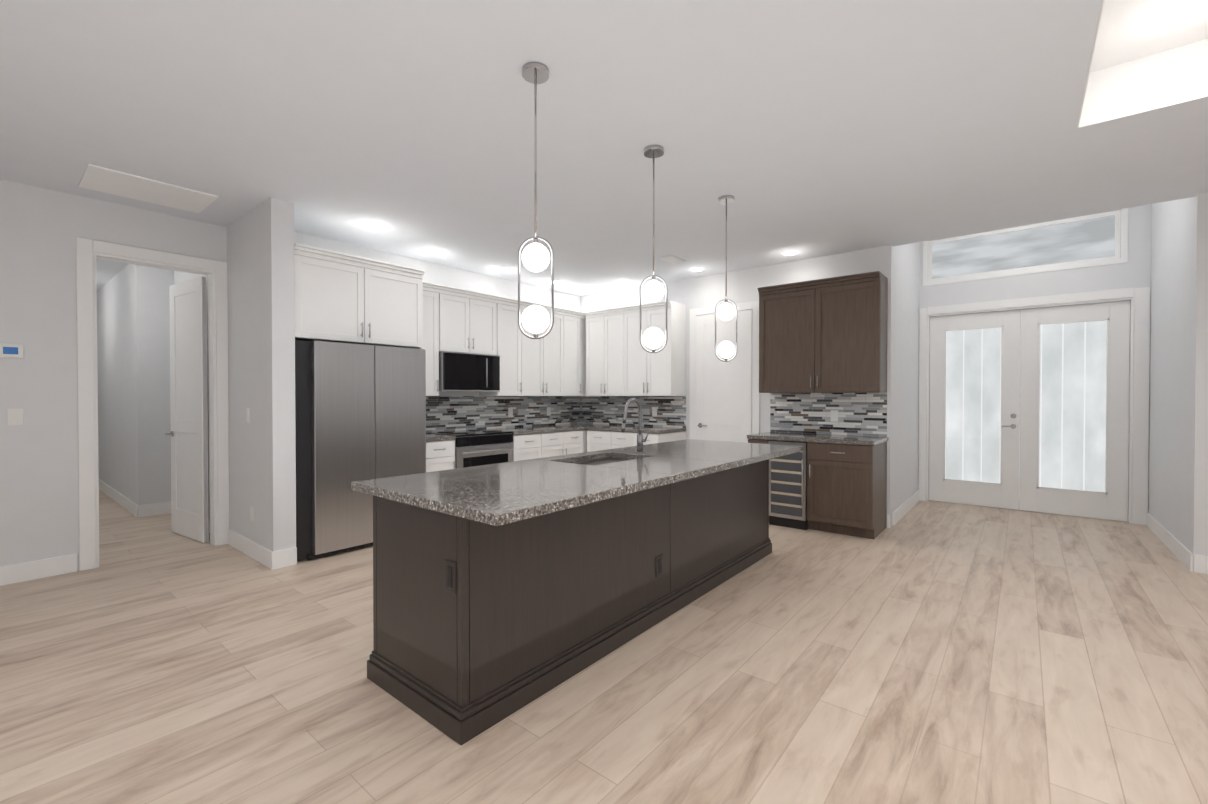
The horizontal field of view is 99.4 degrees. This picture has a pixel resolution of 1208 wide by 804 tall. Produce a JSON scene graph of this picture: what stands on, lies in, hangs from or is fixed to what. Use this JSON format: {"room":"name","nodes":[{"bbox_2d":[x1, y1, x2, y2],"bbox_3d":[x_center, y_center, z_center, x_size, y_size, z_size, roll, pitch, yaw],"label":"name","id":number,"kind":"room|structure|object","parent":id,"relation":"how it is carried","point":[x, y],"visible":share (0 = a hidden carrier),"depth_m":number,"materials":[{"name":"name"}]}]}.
{"room":"kitchen","nodes":[
{"label":"kitchen","id":0,"kind":"room"},
{"bbox_2d":[0,179,214,570],"bbox_3d":[-5.300,-0.550,2.402,0.150,3.700,5.675,0,1,39],"label":"wall","id":1,"kind":"structure","parent":0,"point":[41,229],"depth_m":3.76,"materials":[{"name":"paint"}]},
{"bbox_2d":[0,343,22,357],"bbox_3d":[-4.191,-0.362,3.619,0.027,0.100,0.120,0,1,39],"label":"thermostat","id":2,"kind":"object","parent":1,"relation":"attached to","point":[7,350],"visible":0.94,"depth_m":3.61,"materials":[{"name":"white plastic"}]},
{"bbox_2d":[7,409,23,425],"bbox_3d":[-4.185,0.108,3.645,0.009,0.120,0.075,0,1,39],"label":"light switch","id":3,"kind":"object","parent":1,"relation":"attached to","point":[15,417],"visible":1,"depth_m":3.64,"materials":[{"name":"white plastic"}]},
{"bbox_2d":[76,237,228,570],"bbox_3d":[-3.751,0.016,4.302,0.190,2.530,0.949,0,1,39],"label":"door frame","id":4,"kind":"structure","parent":1,"relation":"attached to","point":[216,274],"depth_m":4.05,"materials":[{"name":"white wood"}]},
{"bbox_2d":[97,264,135,502],"bbox_3d":[-6.594,-0.595,6.918,3.650,3.700,0.150,0,1,39],"label":"wall","id":5,"kind":"structure","parent":0,"point":[116,382],"depth_m":6.41,"materials":[{"name":"paint"}]},
{"bbox_2d":[0,479,1207,585],"bbox_3d":[-0.976,1.228,2.906,17.450,0.135,12.000,0,1,39],"label":"baseboard","id":6,"kind":"structure","parent":5,"relation":"attached to","point":[264,556],"depth_m":4.05,"materials":[{"name":"white wood"}]},
{"bbox_2d":[134,265,173,516],"bbox_3d":[-5.069,-0.584,5.781,0.150,3.700,0.320,0,1,39],"label":"wall","id":7,"kind":"structure","parent":0,"point":[152,381],"depth_m":5.71,"materials":[{"name":"paint"}]},
{"bbox_2d":[215,225,226,537],"bbox_3d":[-3.477,-0.572,4.632,0.150,3.700,0.085,0,1,39],"label":"wall","id":8,"kind":"structure","parent":0,"point":[221,243],"depth_m":4.57,"materials":[{"name":"paint"}]},
{"bbox_2d":[165,276,208,542],"bbox_3d":[-3.913,0.070,4.824,0.730,2.400,0.160,0,1,32],"label":"hall door","id":9,"kind":"structure","parent":8,"relation":"in","point":[188,433],"depth_m":4.78,"materials":[{"name":"white wood"}]},
{"bbox_2d":[174,197,295,551],"bbox_3d":[-3.675,-0.575,4.951,3.060,3.700,0.160,0,1,39],"label":"wall","id":10,"kind":"structure","parent":0,"point":[261,333],"depth_m":4.06,"materials":[{"name":"paint"}]},
{"bbox_2d":[246,408,249,422],"bbox_3d":[-2.962,0.112,4.266,0.075,0.120,0.009,0,1,39],"label":"light switch","id":11,"kind":"object","parent":10,"relation":"attached to","point":[248,414],"visible":1,"depth_m":4.26,"materials":[{"name":"white plastic"}]},
{"bbox_2d":[250,506,253,521],"bbox_3d":[-2.900,0.922,4.223,0.075,0.120,0.009,0,1,39],"label":"outlet","id":12,"kind":"object","parent":10,"relation":"attached to","point":[251,513],"visible":1,"depth_m":4.21,"materials":[{"name":"white plastic"}]},
{"bbox_2d":[294,231,580,428],"bbox_3d":[-1.700,-0.589,6.269,0.150,3.700,4.380,0,1,39],"label":"wall","id":13,"kind":"structure","parent":0,"point":[435,273],"depth_m":6.11,"materials":[{"name":"paint"}]},
{"bbox_2d":[294,243,424,348],"bbox_3d":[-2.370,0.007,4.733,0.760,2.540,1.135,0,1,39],"label":"upper cabinet","id":14,"kind":"object","parent":13,"relation":"attached to","point":[340,297],"visible":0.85,"depth_m":4.46,"materials":[{"name":"white wood"}]},
{"bbox_2d":[422,281,585,395],"bbox_3d":[-1.172,-0.668,6.479,0.397,1.185,3.074,0,1,39],"label":"upper cabinet","id":15,"kind":"object","parent":13,"relation":"attached to","point":[552,362],"visible":0.73,"depth_m":6.24,"materials":[{"name":"white wood"}]},
{"bbox_2d":[439,351,499,391],"bbox_3d":[-1.621,-0.335,5.891,0.451,0.430,0.760,0,1,39],"label":"microwave","id":16,"kind":"object","parent":15,"relation":"attached to","point":[465,372],"visible":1,"depth_m":5.72,"materials":[{"name":"silver metal"}]},
{"bbox_2d":[508,408,512,416],"bbox_3d":[-1.223,0.137,6.713,0.009,0.120,0.075,0,1,39],"label":"outlet","id":17,"kind":"object","parent":13,"relation":"attached to","point":[510,412],"visible":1,"depth_m":6.71,"materials":[{"name":"white plastic"}]},
{"bbox_2d":[547,407,550,415],"bbox_3d":[-0.780,0.132,7.255,0.009,0.120,0.075,0,1,39],"label":"outlet","id":18,"kind":"object","parent":13,"relation":"attached to","point":[548,411],"visible":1,"depth_m":7.25,"materials":[{"name":"white plastic"}]},
{"bbox_2d":[0,0,1207,295],"bbox_3d":[-0.584,-1.985,3.393,17.800,0.850,13.600,0,1,39],"label":"ceiling","id":19,"kind":"structure","parent":0,"point":[408,124],"depth_m":2.86,"materials":[{"name":"paint"}]},
{"bbox_2d":[78,164,217,212],"bbox_3d":[-3.360,-1.563,3.793,0.540,0.022,0.700,0,1,39],"label":"ceiling hatch","id":20,"kind":"object","parent":19,"relation":"attached to","point":[107,180],"visible":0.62,"depth_m":3.74,"materials":[{"name":"white paint"}]},
{"bbox_2d":[363,222,382,227],"bbox_3d":[-2.050,-1.565,4.543,0.160,0.010,0.160,0,1,39],"label":"recessed light","id":21,"kind":"object","parent":19,"relation":"in","point":[372,225],"visible":0.92,"depth_m":4.53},
{"bbox_2d":[425,250,440,253],"bbox_3d":[-1.800,-1.574,5.386,0.160,0.010,0.160,0,1,39],"label":"recessed light","id":22,"kind":"object","parent":19,"relation":"in","point":[432,252],"visible":0.98,"depth_m":5.38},
{"bbox_2d":[497,268,509,270],"bbox_3d":[-1.199,-1.581,6.121,0.160,0.010,0.160,0,1,39],"label":"recessed light","id":23,"kind":"object","parent":19,"relation":"in","point":[503,269],"visible":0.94,"depth_m":6.10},
{"bbox_2d":[518,62,553,338],"bbox_3d":[-0.320,-0.921,2.400,0.143,1.255,0.138,0,1,39],"label":"pendant light","id":24,"kind":"object","parent":19,"relation":"hanging from","point":[535,319],"visible":1,"depth_m":2.38,"materials":[{"name":"white glass"}]},
{"bbox_2d":[615,281,626,283],"bbox_3d":[0.228,-1.589,6.840,0.160,0.010,0.160,0,1,39],"label":"recessed light","id":25,"kind":"object","parent":19,"relation":"in","point":[620,282],"visible":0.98,"depth_m":6.81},
{"bbox_2d":[640,145,667,352],"bbox_3d":[0.307,-0.929,3.166,0.143,1.255,0.138,0,1,39],"label":"pendant light","id":26,"kind":"object","parent":19,"relation":"hanging from","point":[653,337],"visible":1,"depth_m":3.15,"materials":[{"name":"white glass"}]},
{"bbox_2d":[659,255,685,263],"bbox_3d":[0.758,-1.574,5.671,0.160,0.015,0.300,0,1,39],"label":"ceiling vent","id":27,"kind":"object","parent":19,"relation":"in","point":[672,259],"visible":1,"depth_m":5.64,"materials":[{"name":"white metal"}]},
{"bbox_2d":[690,267,703,270],"bbox_3d":[1.111,-1.581,6.119,0.160,0.010,0.160,0,1,39],"label":"recessed light","id":28,"kind":"object","parent":19,"relation":"in","point":[696,269],"visible":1,"depth_m":6.10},
{"bbox_2d":[715,195,736,361],"bbox_3d":[0.939,-0.937,3.941,0.143,1.255,0.138,0,1,39],"label":"pendant light","id":29,"kind":"object","parent":19,"relation":"hanging from","point":[726,312],"visible":1,"depth_m":3.92,"materials":[{"name":"white glass"}]},
{"bbox_2d":[782,250,797,254],"bbox_3d":[1.970,-1.574,5.417,0.160,0.010,0.160,0,1,39],"label":"recessed light","id":30,"kind":"object","parent":19,"relation":"in","point":[792,252],"visible":1,"depth_m":5.39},
{"bbox_2d":[1077,0,1207,128],"bbox_3d":[2.340,-1.654,-2.223,5.960,0.300,8.400,0,1,39],"label":"tray ceiling recess","id":31,"kind":"object","parent":19,"relation":"in","point":[1147,55],"visible":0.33,"depth_m":2.66,"materials":[{"name":"white paint"}]},
{"bbox_2d":[0,490,1207,803],"bbox_3d":[-0.584,1.350,3.426,17.800,0.120,13.600,0,1,39],"label":"floor","id":32,"kind":"structure","parent":0,"point":[932,652],"depth_m":2.34,"materials":[{"name":"brown wood"}]},
{"bbox_2d":[295,340,425,560],"bbox_3d":[-2.347,0.390,4.709,0.795,1.775,1.100,0,1,39],"label":"fridge","id":33,"kind":"object","parent":32,"relation":"on","point":[360,412],"visible":0.6,"depth_m":4.32,"materials":[{"name":"grey metal"}]},
{"bbox_2d":[426,440,454,471],"bbox_3d":[-1.922,0.832,5.380,0.645,0.875,0.400,0,1,39],"label":"base cabinet","id":34,"kind":"object","parent":32,"relation":"on","point":[440,454],"depth_m":5.19,"materials":[{"name":"white wood"}]},
{"bbox_2d":[426,433,455,439],"bbox_3d":[-1.918,0.370,5.373,0.655,0.040,0.402,0,1,39],"label":"countertop","id":35,"kind":"structure","parent":34,"relation":"on","point":[428,436],"depth_m":5.23,"materials":[{"name":"grey stone"}]},
{"bbox_2d":[426,429,512,468],"bbox_3d":[-1.517,0.790,5.814,0.699,0.912,0.765,0,1,39],"label":"range","id":36,"kind":"object","parent":32,"relation":"on","point":[477,447],"visible":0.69,"depth_m":5.61,"materials":[{"name":"silver metal"}]},
{"bbox_2d":[512,432,545,460],"bbox_3d":[-1.138,0.823,6.339,0.645,0.875,0.498,0,1,39],"label":"base cabinet","id":37,"kind":"object","parent":32,"relation":"on","point":[538,438],"depth_m":6.13,"materials":[{"name":"white wood"}]},
{"bbox_2d":[546,428,585,456],"bbox_3d":[-0.773,0.818,6.785,0.645,0.875,0.770,0,1,39],"label":"base cabinet","id":38,"kind":"object","parent":32,"relation":"on","point":[557,443],"depth_m":6.61,"materials":[{"name":"white wood"}]},
{"bbox_2d":[478,424,606,435],"bbox_3d":[-0.697,0.355,6.866,0.655,0.040,1.893,0,1,39],"label":"countertop","id":39,"kind":"structure","parent":38,"relation":"on","point":[537,427],"depth_m":6.55,"materials":[{"name":"grey stone"}]},
{"bbox_2d":[367,454,771,744],"bbox_3d":[0.156,0.850,3.379,0.744,0.880,3.114,0,1,39],"label":"kitchen island","id":40,"kind":"object","parent":32,"relation":"on","point":[501,591],"depth_m":2.33,"materials":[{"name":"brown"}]},
{"bbox_2d":[351,439,802,525],"bbox_3d":[0.217,0.391,3.323,1.080,0.040,3.170,0,1,39],"label":"island countertop","id":41,"kind":"structure","parent":40,"relation":"on","point":[499,494],"depth_m":2.51,"materials":[{"name":"grey stone"}]},
{"bbox_2d":[621,398,648,453],"bbox_3d":[0.213,0.170,3.620,0.096,0.396,0.253,0,1,39],"label":"faucet","id":42,"kind":"object","parent":41,"relation":"on","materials":[{"name":"silver metal"}]},
{"bbox_2d":[581,396,685,451],"bbox_3d":[0.149,0.588,6.964,1.821,1.333,0.678,0,1,39],"label":"base cabinet","id":43,"kind":"object","parent":32,"relation":"on","point":[608,411],"visible":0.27,"depth_m":6.85,"materials":[{"name":"white wood"}]},
{"bbox_2d":[652,407,656,415],"bbox_3d":[0.683,0.135,6.941,0.075,0.120,0.009,0,1,39],"label":"outlet","id":44,"kind":"object","parent":43,"relation":"attached to","point":[654,411],"visible":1,"depth_m":6.94,"materials":[{"name":"white plastic"}]},
{"bbox_2d":[747,393,888,538],"bbox_3d":[2.186,0.587,5.299,1.220,1.368,0.678,0,1,39],"label":"base cabinet","id":45,"kind":"object","parent":32,"relation":"on","point":[846,480],"visible":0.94,"depth_m":5.02,"materials":[{"name":"brown wood"}]},
{"bbox_2d":[768,441,807,529],"bbox_3d":[1.853,0.838,5.186,0.376,0.868,0.125,0,1,39],"label":"wine cooler","id":46,"kind":"object","parent":45,"relation":"in","point":[788,491],"visible":0.77,"depth_m":5.15,"materials":[{"name":"black glass"}]},
{"bbox_2d":[831,410,837,421],"bbox_3d":[2.464,0.149,5.485,0.075,0.120,0.009,0,1,39],"label":"outlet","id":47,"kind":"object","parent":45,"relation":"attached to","point":[834,415],"visible":1,"depth_m":5.48,"materials":[{"name":"white plastic"}]},
{"bbox_2d":[581,248,874,438],"bbox_3d":[1.257,-0.592,6.584,4.030,3.700,0.150,0,1,39],"label":"wall","id":48,"kind":"structure","parent":0,"point":[743,285],"depth_m":6.17,"materials":[{"name":"paint"}]},
{"bbox_2d":[584,300,685,395],"bbox_3d":[0.387,-0.673,6.938,1.420,1.185,0.397,0,1,39],"label":"upper cabinet","id":49,"kind":"object","parent":48,"relation":"attached to","point":[620,361],"visible":0.98,"depth_m":6.74,"materials":[{"name":"white wood"}]},
{"bbox_2d":[696,310,751,442],"bbox_3d":[1.445,0.082,6.285,0.745,2.350,0.082,0,1,39],"label":"pantry door","id":50,"kind":"structure","parent":48,"relation":"in","point":[723,401],"depth_m":6.29,"materials":[{"name":"white wood"}]},
{"bbox_2d":[690,301,759,439],"bbox_3d":[1.467,0.036,6.309,0.930,2.450,0.020,0,1,39],"label":"door frame","id":51,"kind":"structure","parent":48,"relation":"attached to","point":[754,305],"depth_m":6.11,"materials":[{"name":"white wood"}]},
{"bbox_2d":[757,271,887,392],"bbox_3d":[2.271,-0.675,5.399,1.200,1.150,0.397,0,1,39],"label":"bar cabinet","id":52,"kind":"object","parent":48,"relation":"attached to","point":[826,335],"visible":1,"depth_m":5.22,"materials":[{"name":"brown wood"}]},
{"bbox_2d":[874,242,919,527],"bbox_3d":[3.445,-0.585,5.958,0.150,3.700,1.950,0,1,39],"label":"wall","id":53,"kind":"structure","parent":0,"point":[897,267],"depth_m":5.64,"materials":[{"name":"paint"}]},
{"bbox_2d":[918,242,927,465],"bbox_3d":[4.107,-0.592,6.579,0.090,3.700,0.150,0,1,39],"label":"wall","id":54,"kind":"structure","parent":0,"point":[923,296],"depth_m":6.52,"materials":[{"name":"paint"}]},
{"bbox_2d":[927,209,1133,314],"bbox_3d":[4.850,-1.766,5.960,1.830,1.340,0.150,0,1,39],"label":"wall","id":55,"kind":"structure","parent":0,"point":[1099,278],"depth_m":5.82,"materials":[{"name":"paint"}]},
{"bbox_2d":[929,310,1019,509],"bbox_3d":[4.484,0.091,6.236,0.890,2.329,0.105,0,1,39],"label":"french door","id":56,"kind":"structure","parent":55,"relation":"in","point":[974,409],"depth_m":6.23,"materials":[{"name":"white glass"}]},
{"bbox_2d":[932,215,1114,278],"bbox_3d":[4.805,-1.776,5.984,1.650,0.440,0.010,0,1,39],"label":"window","id":57,"kind":"structure","parent":55,"relation":"in","point":[1093,238],"depth_m":5.91,"materials":[{"name":"clear glass"}]},
{"bbox_2d":[918,208,1149,524],"bbox_3d":[4.856,-0.385,5.956,2.030,3.300,0.170,0,1,39],"label":"door frame","id":58,"kind":"structure","parent":55,"relation":"attached to","point":[1139,298],"depth_m":5.52,"materials":[{"name":"white wood"}]},
{"bbox_2d":[1019,301,1129,521],"bbox_3d":[5.193,0.097,5.691,0.890,2.329,0.051,0,1,39],"label":"french door","id":59,"kind":"structure","parent":55,"relation":"in","point":[1074,401],"depth_m":5.66,"materials":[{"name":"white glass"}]},
{"bbox_2d":[1120,207,1134,257],"bbox_3d":[5.520,-1.770,5.412,0.100,0.520,0.150,0,1,39],"label":"wall","id":60,"kind":"structure","parent":0,"point":[1131,227],"depth_m":5.34,"materials":[{"name":"paint"}]},
{"bbox_2d":[1132,204,1151,500],"bbox_3d":[5.605,-0.579,5.355,0.120,3.700,0.150,0,1,39],"label":"wall","id":61,"kind":"structure","parent":0,"point":[1142,255],"depth_m":5.28,"materials":[{"name":"paint"}]},
{"bbox_2d":[1148,192,1207,556],"bbox_3d":[5.140,-0.572,4.573,0.150,3.700,1.950,0,1,39],"label":"wall","id":62,"kind":"structure","parent":0,"point":[1178,462],"depth_m":4.24,"materials":[{"name":"paint"}]}
]}

